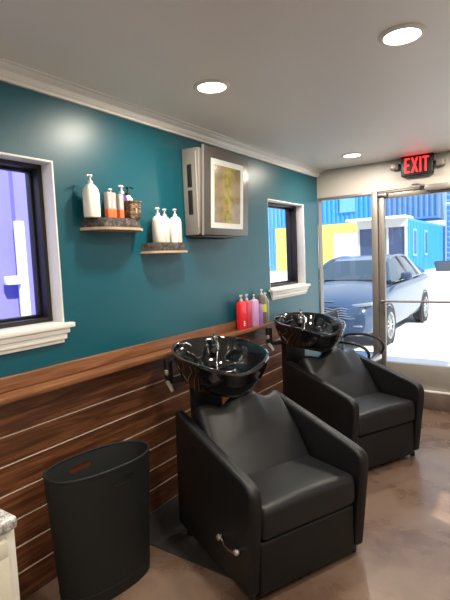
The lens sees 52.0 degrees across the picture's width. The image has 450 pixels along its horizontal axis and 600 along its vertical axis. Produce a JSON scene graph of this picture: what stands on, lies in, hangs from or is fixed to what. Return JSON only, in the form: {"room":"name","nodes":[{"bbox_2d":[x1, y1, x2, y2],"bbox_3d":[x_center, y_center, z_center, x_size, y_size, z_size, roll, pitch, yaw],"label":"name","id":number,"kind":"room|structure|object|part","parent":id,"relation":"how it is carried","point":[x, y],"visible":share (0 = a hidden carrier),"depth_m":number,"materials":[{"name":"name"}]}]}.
{"room":"salon","nodes":[
{"label":"salon","id":0,"kind":"room"},
{"bbox_2d":[0,81,320,377],"bbox_3d":[-0.997,0.171,2.263,0.190,2.450,6.970,1,6,34],"label":"wall","id":1,"kind":"structure","parent":0,"point":[116,296],"depth_m":2.74,"materials":[{"name":"teal paint"}]},
{"bbox_2d":[0,152,74,354],"bbox_3d":[-1.110,-0.201,2.050,0.233,0.904,0.838,1,6,34],"label":"window","id":2,"kind":"structure","parent":1,"relation":"in","point":[47,327],"depth_m":2.32,"materials":[{"name":"white paint"}]},
{"bbox_3d":[-1.171,-0.251,2.086,0.030,0.745,0.701,1,6,34],"label":"sash","id":3,"kind":"part","parent":2,"relation":"part of","materials":[{"name":"black plastic"}]},
{"bbox_3d":[-1.162,-0.250,2.079,0.112,0.807,0.763,1,6,34],"label":"frame","id":4,"kind":"part","parent":2,"relation":"part of","materials":[{"name":"black plastic"}]},
{"bbox_3d":[-1.047,0.197,2.053,0.121,0.105,0.838,1,6,34],"label":"sill","id":5,"kind":"part","parent":2,"relation":"part of","materials":[{"name":"white paint"}]},
{"bbox_2d":[80,217,142,231],"bbox_3d":[-0.586,-0.415,2.547,0.148,0.064,0.410,1,6,34],"label":"shelf","id":6,"kind":"object","parent":1,"relation":"attached to","point":[109,224],"visible":1,"depth_m":2.45,"materials":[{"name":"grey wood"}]},
{"bbox_2d":[82,174,100,217],"bbox_3d":[-0.695,-0.540,2.397,0.055,0.220,0.082,1,6,34],"label":"pump bottle","id":7,"kind":"object","parent":6,"relation":"on","point":[91,196],"visible":0.99,"depth_m":2.37,"materials":[{"name":"beige plastic"}]},
{"bbox_2d":[104,192,112,217],"bbox_3d":[-0.625,-0.508,2.474,0.034,0.138,0.035,1,6,34],"label":"tube","id":8,"kind":"object","parent":6,"relation":"on","point":[107,195],"visible":0.87,"depth_m":2.46,"materials":[{"name":"white plastic"}]},
{"bbox_2d":[111,192,116,217],"bbox_3d":[-0.611,-0.512,2.506,0.034,0.138,0.035,1,6,34],"label":"tube","id":9,"kind":"object","parent":6,"relation":"on","point":[113,194],"visible":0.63,"depth_m":2.50,"materials":[{"name":"white plastic"}]},
{"bbox_2d":[116,194,124,217],"bbox_3d":[-0.577,-0.513,2.538,0.034,0.132,0.035,1,6,34],"label":"tube","id":10,"kind":"object","parent":6,"relation":"on","point":[119,197],"visible":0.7,"depth_m":2.52,"materials":[{"name":"white plastic"}]},
{"bbox_2d":[118,185,127,200],"bbox_3d":[-0.582,-0.549,2.607,0.042,0.193,0.063,1,6,34],"label":"pump bottle","id":11,"kind":"object","parent":6,"relation":"on","point":[120,186],"visible":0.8,"depth_m":2.60,"materials":[{"name":"purple plastic"}]},
{"bbox_2d":[125,187,133,199],"bbox_3d":[-0.555,-0.556,2.671,0.051,0.193,0.055,1,6,34],"label":"pump bottle","id":12,"kind":"object","parent":6,"relation":"on","point":[128,196],"visible":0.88,"depth_m":2.66,"materials":[{"name":"beige plastic"}]},
{"bbox_2d":[124,200,141,219],"bbox_3d":[-0.527,-0.505,2.605,0.082,0.100,0.094,1,6,34],"label":"woven basket","id":13,"kind":"object","parent":6,"relation":"on","point":[132,209],"visible":0.73,"depth_m":2.57,"materials":[{"name":"brown wicker"}]},
{"bbox_2d":[0,320,273,405],"bbox_3d":[-1.220,0.443,1.675,0.110,0.095,5.700,1,6,34],"label":"trim","id":14,"kind":"structure","parent":1,"relation":"attached to","point":[17,387],"depth_m":2.45,"materials":[{"name":"brown wood"}]},
{"bbox_2d":[236,295,246,329],"bbox_3d":[0.130,0.096,3.638,0.051,0.273,0.088,1,6,34],"label":"pump bottle","id":15,"kind":"object","parent":14,"relation":"on","point":[241,305],"visible":1,"depth_m":3.61,"materials":[{"name":"red plastic"}]},
{"bbox_2d":[244,294,251,327],"bbox_3d":[0.178,0.087,3.726,0.050,0.270,0.072,1,6,34],"label":"pump bottle","id":16,"kind":"object","parent":14,"relation":"on","point":[248,303],"visible":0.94,"depth_m":3.71,"materials":[{"name":"plastic"}]},
{"bbox_2d":[250,294,258,325],"bbox_3d":[0.241,0.083,3.804,0.049,0.260,0.090,1,6,34],"label":"pump bottle","id":17,"kind":"object","parent":14,"relation":"on","point":[254,302],"visible":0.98,"depth_m":3.77,"materials":[{"name":"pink plastic"}]},
{"bbox_2d":[259,304,262,324],"bbox_3d":[0.292,0.119,3.850,0.035,0.175,0.056,1,6,34],"label":"pump bottle","id":18,"kind":"object","parent":14,"relation":"on","point":[260,305],"visible":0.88,"depth_m":3.83,"materials":[{"name":"plastic"}]},
{"bbox_2d":[257,289,266,323],"bbox_3d":[0.314,0.053,3.921,0.074,0.293,0.074,1,6,34],"label":"pump bottle","id":19,"kind":"object","parent":14,"relation":"on","point":[261,298],"visible":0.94,"depth_m":3.89,"materials":[{"name":"brown plastic"}]},
{"bbox_2d":[264,292,269,322],"bbox_3d":[0.349,0.064,3.981,0.060,0.258,0.064,1,6,34],"label":"pump bottle","id":20,"kind":"object","parent":14,"relation":"on","point":[267,300],"visible":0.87,"depth_m":3.96,"materials":[{"name":"grey plastic"}]},
{"bbox_2d":[0,324,282,599],"bbox_3d":[-1.137,0.956,1.891,0.021,0.964,6.050,1,6,34],"label":"wall paneling","id":21,"kind":"structure","parent":1,"relation":"attached to","point":[38,432],"depth_m":2.41,"materials":[{"name":"brown wood"}]},
{"bbox_2d":[0,57,323,177],"bbox_3d":[-0.934,-1.014,2.082,0.085,0.065,6.970,1,6,34],"label":"trim","id":22,"kind":"structure","parent":1,"relation":"attached to","point":[13,73],"depth_m":2.63,"materials":[{"name":"white paint"}]},
{"bbox_2d":[140,242,187,253],"bbox_3d":[-0.350,-0.328,2.910,0.132,0.064,0.385,1,6,34],"label":"shelf","id":23,"kind":"object","parent":1,"relation":"attached to","point":[160,247],"visible":1,"depth_m":2.81,"materials":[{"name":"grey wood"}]},
{"bbox_2d":[152,207,165,242],"bbox_3d":[-0.407,-0.457,2.821,0.078,0.213,0.078,1,6,34],"label":"pump bottle","id":24,"kind":"object","parent":23,"relation":"on","point":[158,223],"visible":0.98,"depth_m":2.79,"materials":[{"name":"beige plastic"}]},
{"bbox_2d":[162,209,170,241],"bbox_3d":[-0.377,-0.466,2.909,0.072,0.213,0.072,1,6,34],"label":"pump bottle","id":25,"kind":"object","parent":23,"relation":"on","point":[166,219],"visible":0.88,"depth_m":2.88,"materials":[{"name":"beige plastic"}]},
{"bbox_2d":[170,209,181,242],"bbox_3d":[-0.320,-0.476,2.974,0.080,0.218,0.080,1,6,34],"label":"pump bottle","id":26,"kind":"object","parent":23,"relation":"on","point":[175,220],"visible":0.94,"depth_m":2.95,"materials":[{"name":"beige plastic"}]},
{"bbox_2d":[182,144,247,238],"bbox_3d":[-0.047,-0.740,3.294,0.191,0.601,0.564,1,6,34],"label":"air conditioner","id":27,"kind":"object","parent":1,"relation":"attached to","point":[215,180],"visible":1,"depth_m":3.13,"materials":[{"name":"grey paint"}]},
{"bbox_2d":[187,164,191,187],"bbox_3d":[-0.236,-0.827,3.074,0.036,0.150,0.006,1,6,34],"label":"vent","id":28,"kind":"object","parent":27,"relation":"attached to","point":[189,166],"depth_m":3.07,"materials":[{"name":"black plastic"}]},
{"bbox_2d":[188,190,193,214],"bbox_3d":[-0.229,-0.652,3.090,0.036,0.160,0.006,1,6,34],"label":"vent","id":29,"kind":"object","parent":27,"relation":"attached to","point":[190,192],"depth_m":3.09,"materials":[{"name":"black plastic"}]},
{"bbox_3d":[0.013,-0.748,3.255,0.044,0.580,0.560,1,6,34],"label":"panel","id":30,"kind":"part","parent":27,"relation":"part of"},
{"bbox_2d":[211,158,242,228],"bbox_3d":[0.020,-0.735,3.252,0.025,0.459,0.405,1,6,34],"label":"picture","id":31,"kind":"object","parent":27,"relation":"attached to","point":[226,174],"depth_m":3.24},
{"bbox_2d":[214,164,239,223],"bbox_3d":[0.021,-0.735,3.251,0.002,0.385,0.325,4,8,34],"label":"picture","id":32,"kind":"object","parent":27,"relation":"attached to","point":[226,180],"depth_m":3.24},
{"bbox_2d":[267,199,310,299],"bbox_3d":[0.544,-0.484,4.474,0.233,0.904,0.825,1,6,34],"label":"window","id":33,"kind":"structure","parent":1,"relation":"in","point":[295,284],"depth_m":4.74,"materials":[{"name":"white paint"}]},
{"bbox_3d":[0.483,-0.533,4.510,0.030,0.745,0.688,1,6,34],"label":"sash","id":34,"kind":"part","parent":33,"relation":"part of","materials":[{"name":"black plastic"}]},
{"bbox_3d":[0.492,-0.533,4.504,0.112,0.807,0.750,1,6,34],"label":"frame","id":35,"kind":"part","parent":33,"relation":"part of","materials":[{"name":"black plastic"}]},
{"bbox_3d":[0.607,-0.086,4.477,0.121,0.105,0.825,1,6,34],"label":"sill","id":36,"kind":"part","parent":33,"relation":"part of","materials":[{"name":"white paint"}]},
{"bbox_2d":[0,0,449,169],"bbox_3d":[0.507,-1.072,1.092,3.820,0.100,7.270,1,6,34],"label":"ceiling","id":37,"kind":"structure","parent":0,"point":[313,83],"depth_m":2.13,"materials":[{"name":"paint"}]},
{"bbox_2d":[193,79,229,93],"bbox_3d":[-0.069,-1.106,2.399,0.192,0.010,0.192,1,6,34],"label":"recessed light","id":38,"kind":"object","parent":37,"relation":"in","point":[208,86],"visible":1,"depth_m":2.39,"materials":[{"name":"white paint"}]},
{"bbox_2d":[341,152,362,157],"bbox_3d":[1.157,-1.317,4.207,0.192,0.010,0.192,1,6,34],"label":"recessed light","id":39,"kind":"object","parent":37,"relation":"in","point":[356,154],"visible":1,"depth_m":4.20,"materials":[{"name":"white paint"}]},
{"bbox_2d":[378,23,426,45],"bbox_3d":[0.736,-1.099,1.920,0.192,0.010,0.192,1,6,34],"label":"recessed light","id":40,"kind":"object","parent":37,"relation":"in","point":[402,34],"visible":1,"depth_m":1.91,"materials":[{"name":"white paint"}]},
{"bbox_2d":[23,408,449,599],"bbox_3d":[0.615,1.466,1.314,3.820,0.100,7.270,1,6,34],"label":"floor","id":41,"kind":"structure","parent":0,"point":[403,553],"depth_m":2.37,"materials":[{"name":"concrete"}]},
{"bbox_2d":[0,509,19,599],"bbox_3d":[-1.130,1.109,1.349,0.635,0.754,0.836,1,6,34],"label":"base cabinet","id":42,"kind":"object","parent":41,"relation":"on","point":[9,583],"visible":1,"depth_m":1.48,"materials":[{"name":"beige paint"}]},
{"bbox_3d":[-0.793,1.071,1.354,0.025,0.580,0.365,1,6,34],"label":"door","id":43,"kind":"part","parent":42,"relation":"part of","materials":[{"name":"white wood"}]},
{"bbox_2d":[0,509,16,535],"bbox_3d":[-1.156,0.754,1.326,0.608,0.042,0.836,1,6,34],"label":"countertop","id":44,"kind":"structure","parent":42,"relation":"on","point":[8,521],"depth_m":1.48,"materials":[{"name":"stone"}]},
{"bbox_2d":[42,440,149,599],"bbox_3d":[-0.588,1.072,2.239,0.297,0.626,0.533,2,7,44],"label":"waste bin","id":45,"kind":"object","parent":41,"relation":"on","point":[99,513],"visible":1,"depth_m":2.12,"materials":[{"name":"black plastic"}]},
{"bbox_2d":[150,495,231,578],"bbox_3d":[0.113,1.300,2.864,0.940,0.004,1.113,1,6,34],"label":"floor mat","id":46,"kind":"object","parent":41,"relation":"on","point":[167,533],"visible":0.07,"depth_m":2.59,"materials":[{"name":"black rubber"}]},
{"bbox_2d":[164,332,268,420],"bbox_3d":[-0.019,0.763,2.749,0.543,1.104,0.607,-5,5,-24],"label":"basin","id":47,"kind":"object","parent":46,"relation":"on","point":[214,367],"visible":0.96,"depth_m":2.82,"materials":[{"name":"black ceramic"}]},
{"bbox_2d":[211,332,219,352],"bbox_3d":[-0.056,0.265,2.887,0.104,0.134,0.098,1,6,34],"label":"faucet","id":48,"kind":"object","parent":47,"relation":"on","point":[215,348],"depth_m":2.91,"materials":[{"name":"silver metal"}]},
{"bbox_3d":[-0.028,0.389,2.713,0.533,0.269,0.594,-5,5,-24],"label":"bowl","id":49,"kind":"part","parent":47,"relation":"part of","materials":[{"name":"black ceramic"}]},
{"bbox_2d":[175,390,367,599],"bbox_3d":[0.211,0.929,2.473,0.750,0.794,0.782,-5,6,-30],"label":"chair","id":50,"kind":"object","parent":46,"relation":"on","point":[274,493],"visible":0.98,"depth_m":2.31,"materials":[{"name":"black leather"}]},
{"bbox_3d":[-0.056,0.974,2.317,0.062,0.663,0.782,-5,6,-30],"label":"panel","id":51,"kind":"part","parent":50,"relation":"part of","materials":[{"name":"black leather"}]},
{"bbox_3d":[-0.024,1.125,2.196,0.030,0.032,0.032,-5,6,-30],"label":"lever knob","id":52,"kind":"part","parent":50,"relation":"part of","materials":[{"name":"silver metal"}]},
{"bbox_3d":[0.011,1.134,2.127,0.022,0.033,0.160,-5,5,-24],"label":"recline lever","id":53,"kind":"part","parent":50,"relation":"part of","materials":[{"name":"silver metal"}]},
{"bbox_3d":[0.055,1.124,2.062,0.030,0.032,0.032,-5,6,-30],"label":"lever knob","id":54,"kind":"part","parent":50,"relation":"part of","materials":[{"name":"silver metal"}]},
{"bbox_3d":[0.152,0.748,2.576,0.588,0.446,0.380,-5,6,-30],"label":"backrest","id":55,"kind":"part","parent":50,"relation":"part of","materials":[{"name":"black leather"}]},
{"bbox_3d":[0.255,0.954,2.433,0.590,0.173,0.620,-5,6,-30],"label":"seat","id":56,"kind":"part","parent":50,"relation":"part of","materials":[{"name":"black leather"}]},
{"bbox_3d":[0.393,1.185,2.238,0.590,0.255,0.070,-5,6,-30],"label":"footrest panel","id":57,"kind":"part","parent":50,"relation":"part of","materials":[{"name":"black leather"}]},
{"bbox_3d":[0.507,0.921,2.649,0.062,0.663,0.782,-5,6,-30],"label":"panel","id":58,"kind":"part","parent":50,"relation":"part of","materials":[{"name":"black leather"}]},
{"bbox_2d":[265,308,345,396],"bbox_3d":[0.701,0.636,3.843,0.543,1.104,0.607,-5,5,-23],"label":"basin","id":59,"kind":"object","parent":41,"relation":"on","point":[299,331],"visible":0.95,"depth_m":3.91,"materials":[{"name":"black ceramic"}]},
{"bbox_2d":[298,308,305,323],"bbox_3d":[0.666,0.139,3.981,0.103,0.134,0.099,1,6,34],"label":"faucet","id":60,"kind":"object","parent":59,"relation":"on","point":[301,318],"depth_m":4.00,"materials":[{"name":"silver metal"}]},
{"bbox_3d":[0.692,0.263,3.806,0.533,0.269,0.594,-5,5,-23],"label":"bowl","id":61,"kind":"part","parent":59,"relation":"part of","materials":[{"name":"black ceramic"}]},
{"bbox_2d":[320,310,384,361],"bbox_3d":[1.186,0.619,4.493,0.604,0.984,0.518,1,6,34],"label":"chair","id":62,"kind":"object","parent":41,"relation":"on","point":[375,356],"visible":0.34,"depth_m":4.51,"materials":[{"name":"black plastic"}]},
{"bbox_3d":[1.009,0.339,4.581,0.204,0.426,0.460,1,6,34],"label":"backrest","id":63,"kind":"part","parent":62,"relation":"part of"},
{"bbox_3d":[1.081,0.493,4.261,0.520,0.240,0.043,1,6,33],"label":"arm","id":64,"kind":"part","parent":62,"relation":"part of","materials":[{"name":"black plastic"}]},
{"bbox_3d":[1.207,0.569,4.473,0.500,0.080,0.480,1,6,34],"label":"seat","id":65,"kind":"part","parent":62,"relation":"part of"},
{"bbox_3d":[1.347,0.448,4.652,0.520,0.240,0.043,1,6,36],"label":"arm","id":66,"kind":"part","parent":62,"relation":"part of","materials":[{"name":"black plastic"}]},
{"bbox_2d":[286,348,423,468],"bbox_3d":[0.980,0.801,3.609,0.750,0.794,0.782,-5,6,-29],"label":"chair","id":67,"kind":"object","parent":41,"relation":"on","point":[375,406],"visible":0.89,"depth_m":3.45,"materials":[{"name":"black leather"}]},
{"bbox_3d":[0.707,0.846,3.461,0.062,0.663,0.782,-5,6,-29],"label":"panel","id":68,"kind":"part","parent":67,"relation":"part of","materials":[{"name":"black leather"}]},
{"bbox_3d":[0.924,0.619,3.713,0.588,0.446,0.380,-5,6,-29],"label":"backrest","id":69,"kind":"part","parent":67,"relation":"part of","materials":[{"name":"black leather"}]},
{"bbox_3d":[1.022,0.827,3.567,0.590,0.173,0.620,-5,6,-29],"label":"seat","id":70,"kind":"part","parent":67,"relation":"part of","materials":[{"name":"black leather"}]},
{"bbox_3d":[1.152,1.058,3.368,0.590,0.255,0.070,-5,6,-29],"label":"footrest panel","id":71,"kind":"part","parent":67,"relation":"part of","materials":[{"name":"black leather"}]},
{"bbox_3d":[1.281,0.794,3.774,0.062,0.663,0.782,-5,6,-29],"label":"panel","id":72,"kind":"part","parent":67,"relation":"part of","materials":[{"name":"black leather"}]},
{"bbox_2d":[317,151,449,198],"bbox_3d":[2.545,-0.141,4.109,3.580,2.452,0.100,1,6,34],"label":"wall","id":73,"kind":"structure","parent":0,"point":[372,177],"depth_m":4.65,"materials":[{"name":"grey paint"}]},
{"bbox_2d":[317,192,380,363],"bbox_3d":[1.332,-0.105,4.941,0.640,1.995,0.100,1,6,34],"label":"window","id":74,"kind":"structure","parent":73,"relation":"in","point":[374,199],"depth_m":4.75,"materials":[{"name":"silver metal"}]},
{"bbox_2d":[376,182,449,394],"bbox_3d":[1.963,-0.105,4.453,0.963,2.031,0.174,1,6,34],"label":"door","id":75,"kind":"structure","parent":73,"relation":"in","point":[433,378],"depth_m":4.59,"materials":[{"name":"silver metal"}]},
{"bbox_3d":[2.028,0.763,4.561,0.843,0.250,0.050,1,6,34],"label":"rail","id":76,"kind":"part","parent":75,"relation":"part of","materials":[{"name":"metal"}]},
{"bbox_2d":[390,153,445,177],"bbox_3d":[1.815,-1.273,4.360,0.485,0.195,0.080,1,6,34],"label":"exit sign","id":77,"kind":"object","parent":73,"relation":"attached to","point":[421,164],"visible":1,"depth_m":4.33,"materials":[{"name":"plastic"}]},
{"bbox_2d":[423,392,449,411],"bbox_3d":[2.196,0.986,4.479,2.620,0.170,0.130,1,6,34],"label":"baseboard","id":78,"kind":"structure","parent":73,"relation":"attached to","point":[434,401],"depth_m":4.49,"materials":[{"name":"wood"}]},
{"label":"outside","id":79,"kind":"structure","parent":0,"visible":0},
{"bbox_2d":[270,268,449,365],"bbox_3d":[8.217,-0.486,15.620,120.000,0.660,85.000,1,6,34],"label":"ground","id":80,"kind":"structure","parent":79,"point":[428,342],"depth_m":8.59,"materials":[{"name":"concrete"}]},
{"bbox_2d":[0,170,35,318],"bbox_3d":[-4.122,-0.075,4.020,2.460,2.900,9.000,1,6,34],"label":"window glass","id":81,"kind":"object","parent":80,"relation":"on","point":[17,299],"visible":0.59,"depth_m":4.84,"materials":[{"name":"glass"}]},
{"bbox_2d":[269,229,276,270],"bbox_3d":[1.238,-3.438,33.113,6.700,2.730,2.520,1,6,34],"label":"shipping container","id":82,"kind":"object","parent":80,"relation":"on","point":[272,236],"visible":0.13,"depth_m":30.34,"materials":[{"name":"blue metal"}]},
{"bbox_2d":[275,223,357,270],"bbox_3d":[6.748,-3.338,29.346,6.550,2.740,2.530,1,6,34],"label":"storage unit","id":83,"kind":"object","parent":80,"relation":"on","point":[339,240],"visible":0.23,"depth_m":27.97,"materials":[{"name":"yellow paint"}]},
{"bbox_2d":[268,196,370,228],"bbox_3d":[4.973,-6.193,30.222,10.450,2.900,2.555,1,6,34],"label":"shipping container","id":84,"kind":"object","parent":83,"relation":"on","point":[338,211],"visible":0.19,"depth_m":27.64,"materials":[{"name":"blue metal"}]},
{"bbox_3d":[4.322,-5.921,29.272,10.450,2.580,0.140,1,6,34],"label":"corner frame","id":85,"kind":"part","parent":84,"relation":"part of","materials":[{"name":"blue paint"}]},
{"bbox_3d":[7.178,-6.321,27.167,0.920,2.300,0.030,1,6,34],"label":"window panel","id":86,"kind":"part","parent":84,"relation":"part of","materials":[{"name":"teal glass"}]},
{"bbox_2d":[319,254,429,346],"bbox_3d":[2.885,-0.136,9.570,2.200,1.577,5.071,1,6,34],"label":"car","id":87,"kind":"object","parent":80,"relation":"on","point":[347,279],"visible":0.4,"depth_m":8.46,"materials":[{"name":"blue paint"}]},
{"bbox_3d":[2.645,-0.730,10.306,0.249,0.501,3.301,1,6,37],"label":"roof rail","id":88,"kind":"part","parent":87,"relation":"part of","materials":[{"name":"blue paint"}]},
{"bbox_2d":[324,307,367,319],"bbox_3d":[1.529,0.205,7.586,1.593,0.200,0.224,1,6,34],"label":"grille","id":89,"kind":"object","parent":87,"relation":"attached to","point":[345,313],"depth_m":7.25,"materials":[{"name":"metal"}]},
{"bbox_3d":[3.671,-0.713,9.608,0.246,0.498,3.303,1,6,31],"label":"roof rail","id":90,"kind":"part","parent":87,"relation":"part of","materials":[{"name":"metal"}]},
{"bbox_2d":[399,272,412,280],"bbox_3d":[3.296,-0.431,8.428,0.244,0.161,0.110,1,6,34],"label":"mirror","id":91,"kind":"object","parent":87,"relation":"attached to","point":[404,275],"depth_m":8.37,"materials":[{"name":"blue paint"}]},
{"bbox_2d":[346,215,444,269],"bbox_3d":[9.643,-2.775,23.958,2.453,2.370,12.550,1,6,34],"label":"container office","id":92,"kind":"structure","parent":80,"relation":"on","point":[423,242],"depth_m":19.48,"materials":[{"name":"blue paint"}]},
{"bbox_3d":[6.023,-2.183,19.474,0.640,1.880,0.040,1,6,34],"label":"door","id":93,"kind":"part","parent":92,"relation":"part of","materials":[{"name":"blue metal"}]},
{"bbox_3d":[6.504,-2.173,19.123,2.020,2.280,0.120,1,6,34],"label":"frame","id":94,"kind":"part","parent":92,"relation":"part of","materials":[{"name":"white metal"}]},
{"bbox_2d":[385,193,444,220],"bbox_3d":[10.696,-5.879,26.374,3.150,2.700,2.520,1,6,34],"label":"shipping container","id":95,"kind":"object","parent":92,"relation":"on","point":[429,207],"visible":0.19,"depth_m":25.26,"materials":[{"name":"blue metal"}]},
{"bbox_3d":[10.028,-5.765,25.396,3.150,2.700,0.140,1,6,34],"label":"corner frame","id":96,"kind":"part","parent":95,"relation":"part of","materials":[{"name":"blue metal"}]},
{"bbox_3d":[7.969,-2.415,19.335,0.010,0.950,0.440,1,6,34],"label":"pane","id":97,"kind":"part","parent":92,"relation":"part of","materials":[{"name":"blue glass"}]},
{"bbox_3d":[9.259,-2.635,21.226,0.010,0.950,0.440,1,6,34],"label":"pane","id":98,"kind":"part","parent":92,"relation":"part of","materials":[{"name":"blue glass"}]},
{"bbox_2d":[434,261,449,270],"bbox_3d":[9.603,-1.482,20.032,0.911,0.435,0.600,1,6,34],"label":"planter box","id":99,"kind":"object","parent":80,"relation":"on","point":[439,265],"visible":0.99,"depth_m":19.85,"materials":[{"name":"concrete"}]},
{"bbox_2d":[445,192,449,260],"bbox_3d":[12.635,-4.030,24.701,1.500,4.425,0.430,1,6,34],"label":"lattice screen","id":100,"kind":"object","parent":80,"relation":"on","point":[447,194],"visible":0.71,"depth_m":24.95,"materials":[{"name":"blue metal"}]}
]}

